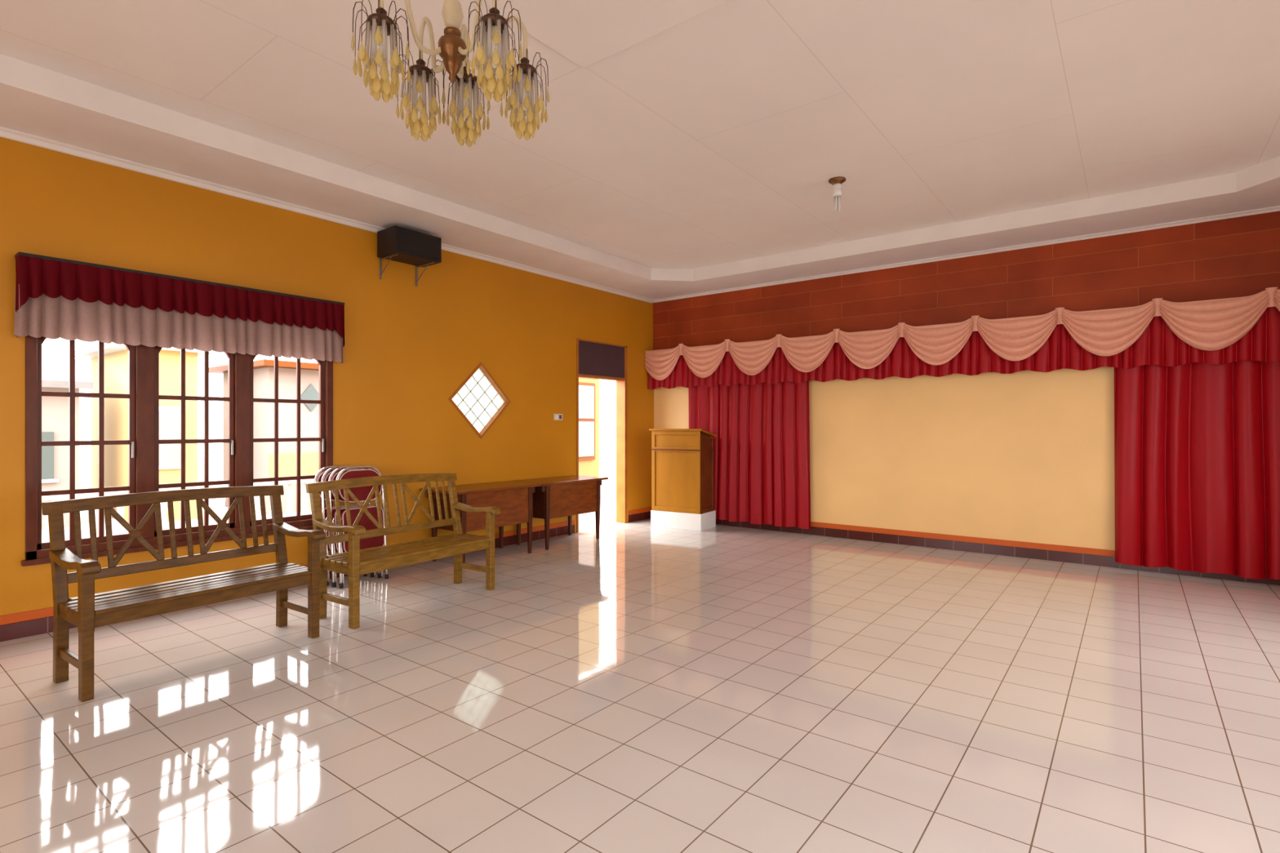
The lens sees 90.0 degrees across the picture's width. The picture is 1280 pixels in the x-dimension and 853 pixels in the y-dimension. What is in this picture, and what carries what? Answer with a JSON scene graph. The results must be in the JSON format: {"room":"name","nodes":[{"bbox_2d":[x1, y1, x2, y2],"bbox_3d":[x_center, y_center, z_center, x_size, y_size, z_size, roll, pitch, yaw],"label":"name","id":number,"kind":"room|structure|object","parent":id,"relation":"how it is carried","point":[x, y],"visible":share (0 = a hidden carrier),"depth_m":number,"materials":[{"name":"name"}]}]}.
{"room":"community hall","nodes":[
{"label":"community hall","id":0,"kind":"room"},
{"bbox_2d":[0,136,653,615],"bbox_3d":[-3.758,-0.395,4.681,0.150,3.550,13.100,0,0,38],"label":"wall","id":1,"kind":"structure","parent":0,"point":[408,348],"depth_m":6.06,"materials":[{"name":"orange paint"}]},
{"bbox_2d":[21,335,333,566],"bbox_3d":[-3.434,0.085,5.019,0.150,1.650,2.070,0,0,38],"label":"window","id":2,"kind":"structure","parent":1,"relation":"in","point":[143,442],"depth_m":4.74,"materials":[{"name":"red wood"}]},
{"bbox_2d":[13,251,344,363],"bbox_3d":[-3.350,-0.845,4.955,0.158,0.540,2.156,0,0,38],"label":"window valance","id":3,"kind":"object","parent":1,"relation":"attached to","point":[55,298],"visible":1,"depth_m":4.69,"materials":[{"name":"red fabric"}]},
{"bbox_2d":[0,506,651,641],"bbox_3d":[-3.699,1.298,4.623,0.013,0.165,12.780,0,0,38],"label":"baseboard","id":4,"kind":"structure","parent":1,"relation":"attached to","point":[36,622],"depth_m":4.28,"materials":[{"name":"wood"}]},
{"bbox_2d":[0,126,654,302],"bbox_3d":[-3.676,-1.885,4.618,0.054,0.049,12.680,0,0,38],"label":"trim","id":5,"kind":"structure","parent":1,"relation":"attached to","point":[7,133],"depth_m":5.17,"materials":[{"name":"white paint"}]},
{"bbox_2d":[377,225,441,286],"bbox_3d":[-2.247,-1.643,6.231,0.345,0.445,0.500,0,0,38],"label":"wall speaker","id":6,"kind":"object","parent":1,"relation":"attached to","point":[396,243],"visible":1,"depth_m":6.11,"materials":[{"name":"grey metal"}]},
{"bbox_2d":[448,362,511,438],"bbox_3d":[-1.812,-0.290,7.159,0.120,0.852,0.852,0,0,38],"label":"window","id":7,"kind":"structure","parent":1,"relation":"in","point":[479,399],"depth_m":7.18,"materials":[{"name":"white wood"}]},
{"bbox_2d":[553,413,562,420],"bbox_3d":[-1.030,-0.120,8.077,0.017,0.080,0.150,0,0,38],"label":"light switch","id":8,"kind":"object","parent":1,"relation":"attached to","point":[556,416],"visible":1,"depth_m":8.06,"materials":[{"name":"beige plastic"}]},
{"bbox_2d":[576,337,627,532],"bbox_3d":[-0.505,0.115,8.758,0.017,2.530,1.040,0,0,38],"label":"door","id":9,"kind":"structure","parent":1,"relation":"in","point":[596,359],"depth_m":8.77,"materials":[{"name":"orange wood"}]},
{"bbox_2d":[0,518,1279,852],"bbox_3d":[-0.690,1.440,2.314,7.900,0.120,13.100,0,0,38],"label":"floor","id":10,"kind":"structure","parent":0,"point":[639,686],"depth_m":3.06,"materials":[{"name":"tile"}]},
{"bbox_2d":[41,484,325,702],"bbox_3d":[-2.656,0.888,3.843,0.623,0.983,1.270,0,0,34],"label":"garden bench","id":11,"kind":"object","parent":10,"relation":"on","point":[89,611],"visible":1,"depth_m":3.75,"materials":[{"name":"brown wood"}]},
{"bbox_2d":[314,465,367,576],"bbox_3d":[-2.689,0.865,5.751,0.116,1.029,0.454,0,0,38],"label":"folding chair","id":12,"kind":"object","parent":10,"relation":"on","point":[317,478],"visible":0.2,"depth_m":5.64,"materials":[{"name":"silver metal"}]},
{"bbox_2d":[320,465,374,586],"bbox_3d":[-2.611,0.865,5.719,0.115,1.029,0.454,0,0,38],"label":"folding chair","id":13,"kind":"object","parent":10,"relation":"on","point":[323,478],"visible":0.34,"depth_m":5.59,"materials":[{"name":"silver metal"}]},
{"bbox_2d":[328,465,381,587],"bbox_3d":[-2.532,0.865,5.686,0.116,1.029,0.454,0,0,38],"label":"folding chair","id":14,"kind":"object","parent":10,"relation":"on","point":[333,546],"visible":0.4,"depth_m":5.55,"materials":[{"name":"silver metal"}]},
{"bbox_2d":[336,465,388,588],"bbox_3d":[-2.454,0.865,5.653,0.115,1.029,0.454,0,0,38],"label":"folding chair","id":15,"kind":"object","parent":10,"relation":"on","point":[362,493],"visible":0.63,"depth_m":5.65,"materials":[{"name":"silver metal"}]},
{"bbox_2d":[305,472,500,629],"bbox_3d":[-1.800,0.888,5.025,0.623,0.983,1.340,0,0,34],"label":"garden bench","id":16,"kind":"object","parent":10,"relation":"on","point":[355,562],"visible":0.99,"depth_m":4.96,"materials":[{"name":"brown wood"}]},
{"bbox_2d":[420,480,542,563],"bbox_3d":[-1.649,1.004,6.758,0.590,0.752,1.125,0,0,38],"label":"writing desk","id":17,"kind":"object","parent":10,"relation":"on","point":[514,500],"visible":0.77,"depth_m":6.62,"materials":[{"name":"brown wood"}]},
{"bbox_2d":[509,475,608,550],"bbox_3d":[-0.962,1.004,7.649,0.590,0.752,1.105,0,0,38],"label":"writing desk","id":18,"kind":"object","parent":10,"relation":"on","point":[561,496],"visible":0.84,"depth_m":7.45,"materials":[{"name":"brown wood"}]},
{"bbox_2d":[648,428,716,531],"bbox_3d":[0.590,0.705,8.807,0.800,1.349,0.480,0,0,32],"label":"lectern","id":19,"kind":"object","parent":10,"relation":"on","point":[682,460],"visible":1,"depth_m":8.63,"materials":[{"name":"brown wood"}]},
{"bbox_2d":[0,0,1279,299],"bbox_3d":[-0.690,-2.015,2.314,7.900,0.210,13.100,0,0,38],"label":"ceiling","id":20,"kind":"structure","parent":0,"point":[700,154],"depth_m":4.28,"materials":[{"name":"white paint"}]},
{"bbox_2d":[481,0,728,67],"bbox_3d":[-0.685,-2.058,2.304,1.100,0.021,2.590,0,0,38],"label":"ceiling panel","id":21,"kind":"object","parent":20,"relation":"attached to","point":[585,33],"visible":1,"depth_m":3.22,"materials":[{"name":"paint"}]},
{"bbox_2d":[351,0,549,146],"bbox_3d":[-0.653,-1.576,2.315,0.588,0.941,0.550,0,0,5],"label":"chandelier","id":22,"kind":"object","parent":21,"relation":"hanging from","point":[455,46],"visible":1,"depth_m":2.28,"materials":[{"name":"gold metal"}]},
{"bbox_2d":[828,176,845,212],"bbox_3d":[1.654,-1.938,5.368,0.140,0.263,0.140,0,0,38],"label":"ceiling lamp","id":23,"kind":"object","parent":20,"relation":"attached to","point":[837,182],"depth_m":5.34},
{"bbox_2d":[653,366,1115,550],"bbox_3d":[3.266,-0.395,7.440,7.900,3.550,0.150,0,0,38],"label":"wall","id":24,"kind":"structure","parent":0,"point":[1023,455],"depth_m":7.07,"materials":[{"name":"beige paint"}]},
{"bbox_2d":[653,210,1279,350],"bbox_3d":[3.212,-1.495,7.370,7.596,0.750,0.024,0,0,38],"label":"panel","id":25,"kind":"object","parent":24,"relation":"attached to","point":[1237,256],"visible":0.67,"depth_m":6.82,"materials":[{"name":"brown wood"}]},
{"bbox_2d":[644,287,1279,389],"bbox_3d":[3.131,-0.866,7.265,7.594,0.629,0.237,0,0,38],"label":"valance","id":26,"kind":"object","parent":25,"relation":"attached to","point":[1159,331],"visible":1,"depth_m":6.65,"materials":[{"name":"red fabric"}]},
{"bbox_2d":[688,381,810,528],"bbox_3d":[1.426,0.281,8.651,1.849,2.043,0.075,0,0,38],"label":"stage curtain","id":27,"kind":"object","parent":26,"relation":"hanging from","point":[762,442],"visible":0.78,"depth_m":8.53,"materials":[{"name":"red fabric"}]},
{"bbox_2d":[1114,360,1279,579],"bbox_3d":[5.372,0.294,5.603,1.966,2.068,0.088,0,0,38],"label":"stage curtain","id":28,"kind":"object","parent":26,"relation":"hanging from","point":[1197,445],"visible":0.95,"depth_m":5.82,"materials":[{"name":"red fabric"}]},
{"bbox_2d":[653,205,1279,302],"bbox_3d":[3.203,-1.885,7.358,7.600,0.049,0.054,0,0,38],"label":"trim","id":29,"kind":"structure","parent":24,"relation":"attached to","point":[1277,208],"depth_m":6.80,"materials":[{"name":"white paint"}]},
{"bbox_2d":[715,519,1279,585],"bbox_3d":[3.214,1.298,7.372,7.570,0.165,0.019,0,0,38],"label":"baseboard","id":30,"kind":"structure","parent":24,"relation":"attached to","point":[1095,557],"depth_m":6.97,"materials":[{"name":"tile"}]},
{"label":"outside","id":31,"kind":"structure","parent":0,"visible":0},
{"bbox_2d":[41,457,616,542],"bbox_3d":[1.115,1.600,2.689,70.000,0.160,60.000,0,0,38],"label":"ground","id":32,"kind":"structure","parent":31,"point":[215,464],"depth_m":11.57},
{"bbox_2d":[41,337,93,529],"bbox_3d":[-10.276,-0.085,9.207,2.600,3.230,3.200,0,0,38],"label":"neighboring house","id":33,"kind":"structure","parent":32,"relation":"on","point":[55,354],"depth_m":9.61,"materials":[{"name":"grey paint"}]},
{"bbox_2d":[75,342,216,522],"bbox_3d":[-8.581,0.105,10.993,2.900,2.850,1.300,0,0,38],"label":"neighboring house","id":34,"kind":"structure","parent":32,"relation":"on","point":[116,356],"depth_m":10.43,"materials":[{"name":"yellow paint"}]},
{"bbox_2d":[41,479,314,542],"bbox_3d":[-4.990,1.100,8.159,0.150,0.840,9.200,0,0,38],"label":"balustrade","id":35,"kind":"object","parent":32,"relation":"on","point":[120,529],"visible":0.06,"depth_m":7.48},
{"bbox_2d":[208,359,319,515],"bbox_3d":[-6.268,0.205,12.682,2.500,2.650,3.200,0,0,38],"label":"neighboring house","id":36,"kind":"structure","parent":32,"relation":"on","point":[264,369],"depth_m":11.30,"materials":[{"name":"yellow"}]},
{"bbox_2d":[578,377,599,476],"bbox_3d":[-0.278,-0.345,14.248,0.470,3.750,5.400,0,0,38],"label":"neighboring house","id":37,"kind":"structure","parent":32,"relation":"on","point":[588,389],"depth_m":12.91,"materials":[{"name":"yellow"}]},
{"bbox_2d":[599,380,616,521],"bbox_3d":[-0.493,-0.045,10.467,0.330,3.150,0.330,0,0,38],"label":"porch column","id":38,"kind":"structure","parent":32,"relation":"on","point":[607,389],"depth_m":10.35,"materials":[{"name":"white paint"}]}
]}

